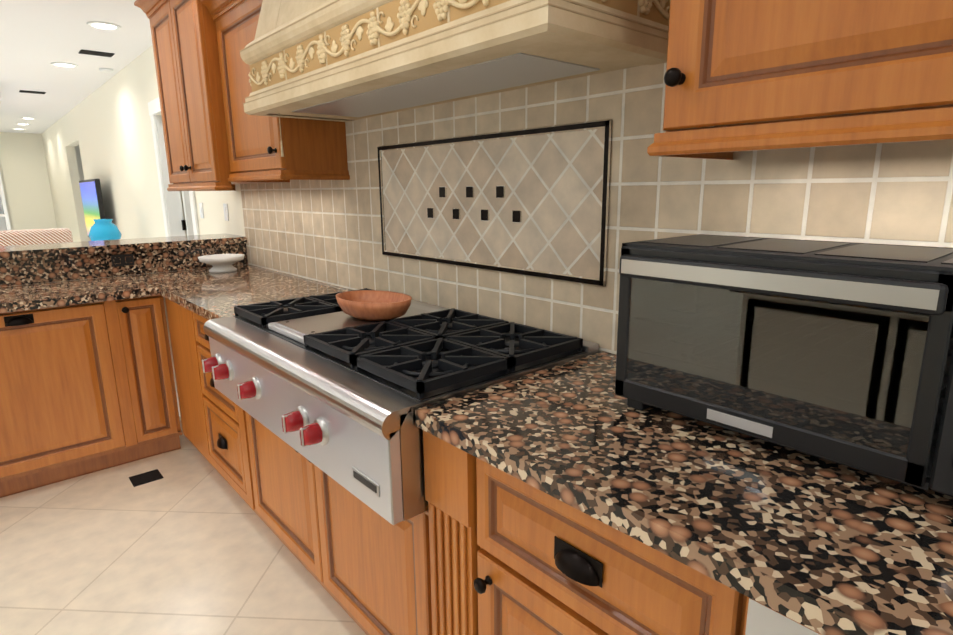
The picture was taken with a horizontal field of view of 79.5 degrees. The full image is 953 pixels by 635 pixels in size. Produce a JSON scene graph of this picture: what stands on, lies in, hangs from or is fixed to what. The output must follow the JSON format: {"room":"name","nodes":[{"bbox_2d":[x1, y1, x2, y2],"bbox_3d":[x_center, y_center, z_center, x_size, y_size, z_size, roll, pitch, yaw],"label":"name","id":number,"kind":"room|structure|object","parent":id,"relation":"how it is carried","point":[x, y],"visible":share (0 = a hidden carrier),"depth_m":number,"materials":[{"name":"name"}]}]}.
{"room":"kitchen","nodes":[
{"label":"kitchen","id":0,"kind":"room"},
{"bbox_2d":[0,157,13,229],"bbox_3d":[-10.106,-1.125,6.005,8.150,2.550,0.120,-11,17,-40],"label":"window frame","id":1,"kind":"structure","parent":0,"point":[6,198],"depth_m":8.54,"materials":[{"name":"beige paint"}]},
{"bbox_2d":[1,157,15,229],"bbox_3d":[-8.273,-2.020,9.908,0.120,2.550,3.500,-11,17,-40],"label":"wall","id":2,"kind":"structure","parent":0,"point":[2,158],"depth_m":11.20,"materials":[{"name":"beige paint"}]},
{"bbox_2d":[0,132,55,229],"bbox_3d":[-9.012,-2.362,11.469,0.810,2.550,0.120,-11,17,-40],"label":"wall","id":3,"kind":"structure","parent":0,"point":[43,173],"depth_m":11.39,"materials":[{"name":"beige paint"}]},
{"bbox_2d":[0,0,152,133],"bbox_3d":[-5.540,-1.726,2.405,10.600,0.100,19.000,-11,17,-40],"label":"ceiling","id":4,"kind":"structure","parent":0,"point":[38,38],"depth_m":4.80,"materials":[{"name":"white paint"}]},
{"bbox_2d":[19,90,45,93],"bbox_3d":[-5.206,-2.641,6.716,0.240,0.005,0.160,-11,17,-40],"label":"ceiling vent","id":5,"kind":"object","parent":4,"relation":"in","point":[22,91],"depth_m":6.72,"materials":[{"name":"black metal"}]},
{"bbox_2d":[51,62,77,67],"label":"recessed light","id":6,"kind":"object","parent":4,"relation":"in","point":[60,64],"depth_m":5.29,"materials":[{"name":"white paint"}]},
{"bbox_2d":[79,49,114,56],"bbox_3d":[-3.242,-2.252,4.888,0.240,0.005,0.160,-11,17,-40],"label":"ceiling vent","id":7,"kind":"object","parent":4,"relation":"in","point":[98,53],"depth_m":4.88,"materials":[{"name":"black metal"}]},
{"bbox_2d":[86,21,120,29],"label":"recessed light","id":8,"kind":"object","parent":4,"relation":"in","point":[101,25],"depth_m":4.07,"materials":[{"name":"white paint"}]},
{"bbox_2d":[99,68,112,72],"bbox_3d":[-3.567,-2.379,5.521,0.118,0.028,0.118,9,16,36],"label":"recessed light","id":9,"kind":"object","parent":4,"relation":"in","point":[106,70],"depth_m":5.49,"materials":[{"name":"white"}]},
{"bbox_2d":[0,417,365,634],"bbox_3d":[-5.511,0.860,2.984,10.600,0.100,19.000,-11,17,-40],"label":"floor","id":10,"kind":"structure","parent":0,"point":[190,543],"depth_m":2.19,"materials":[{"name":"tile"}]},
{"bbox_2d":[0,174,10,230],"bbox_3d":[-7.258,-1.395,8.143,1.000,2.080,0.387,-11,17,-40],"label":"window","id":11,"kind":"structure","parent":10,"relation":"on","point":[4,222],"depth_m":8.32,"materials":[{"name":"white paint"}]},
{"bbox_2d":[0,228,72,245],"bbox_3d":[-2.901,0.010,3.790,0.560,1.150,0.480,-11,17,-40],"label":"sofa","id":12,"kind":"object","parent":10,"relation":"on","point":[32,236],"visible":0.1,"depth_m":3.83,"materials":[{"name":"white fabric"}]},
{"bbox_2d":[0,295,181,497],"bbox_3d":[-2.147,0.340,2.901,0.998,0.880,0.554,-11,17,-40],"label":"base cabinet","id":13,"kind":"object","parent":10,"relation":"on","point":[86,388],"visible":1,"depth_m":2.74,"materials":[{"name":"brown wood"}]},
{"bbox_2d":[0,233,247,416],"bbox_3d":[-3.180,0.304,2.607,4.196,1.100,0.428,-11,17,-40],"label":"raised bar","id":14,"kind":"object","parent":10,"relation":"on","point":[28,264],"visible":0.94,"depth_m":3.24,"materials":[{"name":"stone"}]},
{"bbox_2d":[129,469,163,486],"bbox_3d":[-1.640,0.795,2.844,0.130,0.004,0.120,-11,17,-40],"label":"floor vent","id":15,"kind":"object","parent":10,"relation":"in","point":[145,477],"visible":1,"depth_m":2.84,"materials":[{"name":"black metal"}]},
{"bbox_2d":[165,298,244,500],"bbox_3d":[-1.008,0.341,2.841,0.636,0.880,1.028,-11,17,-40],"label":"base cabinet","id":16,"kind":"object","parent":10,"relation":"on","point":[208,420],"depth_m":2.66,"materials":[{"name":"brown wood"}]},
{"bbox_2d":[0,264,277,312],"bbox_3d":[-2.852,0.144,2.182,4.196,0.251,0.625,-11,17,-40],"label":"countertop","id":17,"kind":"structure","parent":16,"relation":"on","point":[74,292],"depth_m":2.85,"materials":[{"name":"brown stone"}]},
{"bbox_2d":[198,254,244,272],"bbox_3d":[-1.509,-0.320,3.401,0.256,0.090,0.256,-11,17,-40],"label":"pedestal bowl","id":18,"kind":"object","parent":17,"relation":"on","point":[221,263],"visible":1,"depth_m":3.35,"materials":[{"name":"grey ceramic"}]},
{"bbox_2d":[156,272,351,319],"bbox_3d":[-1.003,-0.102,2.708,0.664,0.040,0.958,-11,17,-40],"label":"countertop","id":19,"kind":"structure","parent":16,"relation":"on","point":[209,299],"depth_m":2.73,"materials":[{"name":"brown stone"}]},
{"bbox_2d":[233,402,420,634],"bbox_3d":[-0.262,0.629,2.022,0.648,0.661,1.254,-11,17,-40],"label":"base cabinet","id":20,"kind":"object","parent":10,"relation":"on","point":[367,563],"depth_m":1.76,"materials":[{"name":"brown wood"}]},
{"bbox_2d":[417,430,452,634],"bbox_3d":[0.181,0.628,1.501,0.648,0.880,0.159,-11,17,-40],"label":"base cabinet","id":21,"kind":"object","parent":10,"relation":"on","point":[434,588],"depth_m":1.29,"materials":[{"name":"brown wood"}]},
{"bbox_2d":[449,444,724,634],"bbox_3d":[0.400,0.681,1.255,0.648,0.880,0.575,-11,17,-40],"label":"base cabinet","id":22,"kind":"object","parent":10,"relation":"on","point":[479,547],"depth_m":1.03,"materials":[{"name":"brown wood"}]},
{"bbox_2d":[717,585,820,634],"bbox_3d":[0.797,0.776,0.812,0.648,0.880,0.630,-11,17,-40],"label":"dishwasher","id":23,"kind":"object","parent":10,"relation":"on","point":[741,614],"depth_m":0.74,"materials":[{"name":"silver metal"}]},
{"bbox_2d":[415,351,952,634],"bbox_3d":[0.703,0.307,0.799,0.664,0.040,1.778,-11,17,-40],"label":"countertop","id":24,"kind":"structure","parent":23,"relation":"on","point":[822,546],"depth_m":0.87,"materials":[{"name":"brown stone"}]},
{"bbox_2d":[201,288,598,524],"bbox_3d":[-0.336,0.162,1.877,0.775,0.305,1.214,-11,17,-40],"label":"gas rangetop","id":25,"kind":"object","parent":24,"relation":"in","point":[326,384],"visible":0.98,"depth_m":1.52,"materials":[{"name":"silver metal"}]},
{"bbox_2d":[335,290,411,320],"bbox_3d":[-0.353,-0.037,1.969,0.212,0.072,0.308,-11,17,-40],"label":"bowl","id":26,"kind":"object","parent":25,"relation":"on","point":[372,305],"visible":0.98,"depth_m":1.90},
{"bbox_2d":[615,234,952,496],"bbox_3d":[0.627,0.051,1.043,0.346,0.352,0.681,-11,17,-40],"label":"toaster oven","id":27,"kind":"object","parent":24,"relation":"on","point":[839,352],"visible":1,"depth_m":0.94,"materials":[{"name":"black metal"}]},
{"bbox_3d":[-3.695,-0.305,5.851,0.600,0.880,0.900,-11,17,-40],"label":"table","id":28,"kind":"object","parent":10,"relation":"on","visible":0},
{"bbox_2d":[89,219,121,240],"bbox_3d":[-3.683,-0.846,5.678,0.280,0.250,0.280,-11,17,-40],"label":"glass vase","id":29,"kind":"object","parent":28,"relation":"on","point":[104,229],"visible":0.73,"depth_m":5.59,"materials":[{"name":"blue glass"}]},
{"bbox_3d":[-4.926,-0.545,7.348,0.496,0.720,1.700,-11,17,-40],"label":"tv console","id":30,"kind":"object","parent":10,"relation":"on","visible":0},
{"bbox_2d":[79,179,105,237],"bbox_3d":[-4.846,-1.319,7.253,0.170,0.829,1.260,-11,17,-40],"label":"screen","id":31,"kind":"object","parent":30,"relation":"on","point":[92,199],"visible":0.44,"depth_m":7.07,"materials":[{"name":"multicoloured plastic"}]},
{"bbox_2d":[180,191,186,235],"bbox_3d":[-2.425,-1.188,5.913,1.380,2.550,0.100,-11,17,-40],"label":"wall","id":32,"kind":"structure","parent":0,"point":[183,210],"depth_m":5.51,"materials":[{"name":"beige paint"}]},
{"bbox_2d":[40,10,669,351],"bbox_3d":[-2.530,-0.964,4.918,0.120,2.550,18.500,-11,17,-40],"label":"wall","id":33,"kind":"structure","parent":0,"point":[114,134],"depth_m":6.20,"materials":[{"name":"beige paint"}]},
{"bbox_2d":[148,97,199,236],"bbox_3d":[-2.438,-0.739,4.844,0.145,2.140,1.000,-11,17,-40],"label":"door frame","id":34,"kind":"structure","parent":33,"relation":"attached to","point":[173,208],"depth_m":5.01,"materials":[{"name":"white paint"}]},
{"bbox_2d":[181,191,193,235],"bbox_3d":[-2.328,-0.812,5.419,0.820,2.010,0.044,-11,17,-40],"label":"door leaf","id":35,"kind":"structure","parent":33,"relation":"in","point":[187,224],"depth_m":5.14,"materials":[{"name":"white paint"}]},
{"bbox_2d":[199,203,203,217],"bbox_3d":[-2.073,-0.806,4.314,0.011,0.115,0.070,-11,17,-40],"label":"switch plate","id":36,"kind":"object","parent":33,"relation":"attached to","point":[200,204],"depth_m":4.30,"materials":[{"name":"white plastic"}]},
{"bbox_2d":[142,0,293,187],"bbox_3d":[-1.425,-1.252,3.149,0.386,1.002,0.868,-11,17,-40],"label":"upper cabinet","id":37,"kind":"object","parent":33,"relation":"attached to","point":[217,137],"depth_m":2.93,"materials":[{"name":"brown wood"}]},
{"bbox_2d":[223,204,228,220],"bbox_3d":[-1.711,-0.719,3.909,0.011,0.115,0.070,-11,17,-40],"label":"switch plate","id":38,"kind":"object","parent":33,"relation":"attached to","point":[225,207],"depth_m":3.90,"materials":[{"name":"white plastic"}]},
{"bbox_2d":[210,0,349,175],"bbox_3d":[-0.903,-1.071,2.633,0.316,0.782,0.628,-11,17,-40],"label":"upper cabinet","id":39,"kind":"object","parent":33,"relation":"attached to","point":[253,142],"depth_m":2.53,"materials":[{"name":"brown wood"}]},
{"bbox_2d":[240,0,669,156],"bbox_3d":[-0.215,-1.049,1.726,0.466,1.033,1.583,-11,17,-40],"label":"range hood","id":40,"kind":"object","parent":33,"relation":"attached to","point":[338,60],"visible":0.98,"depth_m":1.49,"materials":[{"name":"stone"}]},
{"bbox_2d":[240,62,952,353],"bbox_3d":[0.019,-0.388,1.944,0.021,0.828,4.585,-11,17,-40],"label":"tile backsplash","id":41,"kind":"structure","parent":33,"relation":"attached to","point":[536,206],"depth_m":1.71,"materials":[{"name":"beige tile"}]},
{"bbox_2d":[647,0,952,159],"bbox_3d":[0.712,-0.715,0.758,0.391,0.935,0.930,-11,17,-40],"label":"upper cabinet","id":42,"kind":"object","parent":33,"relation":"attached to","point":[746,75],"visible":1,"depth_m":0.87,"materials":[{"name":"brown wood"}]}
]}

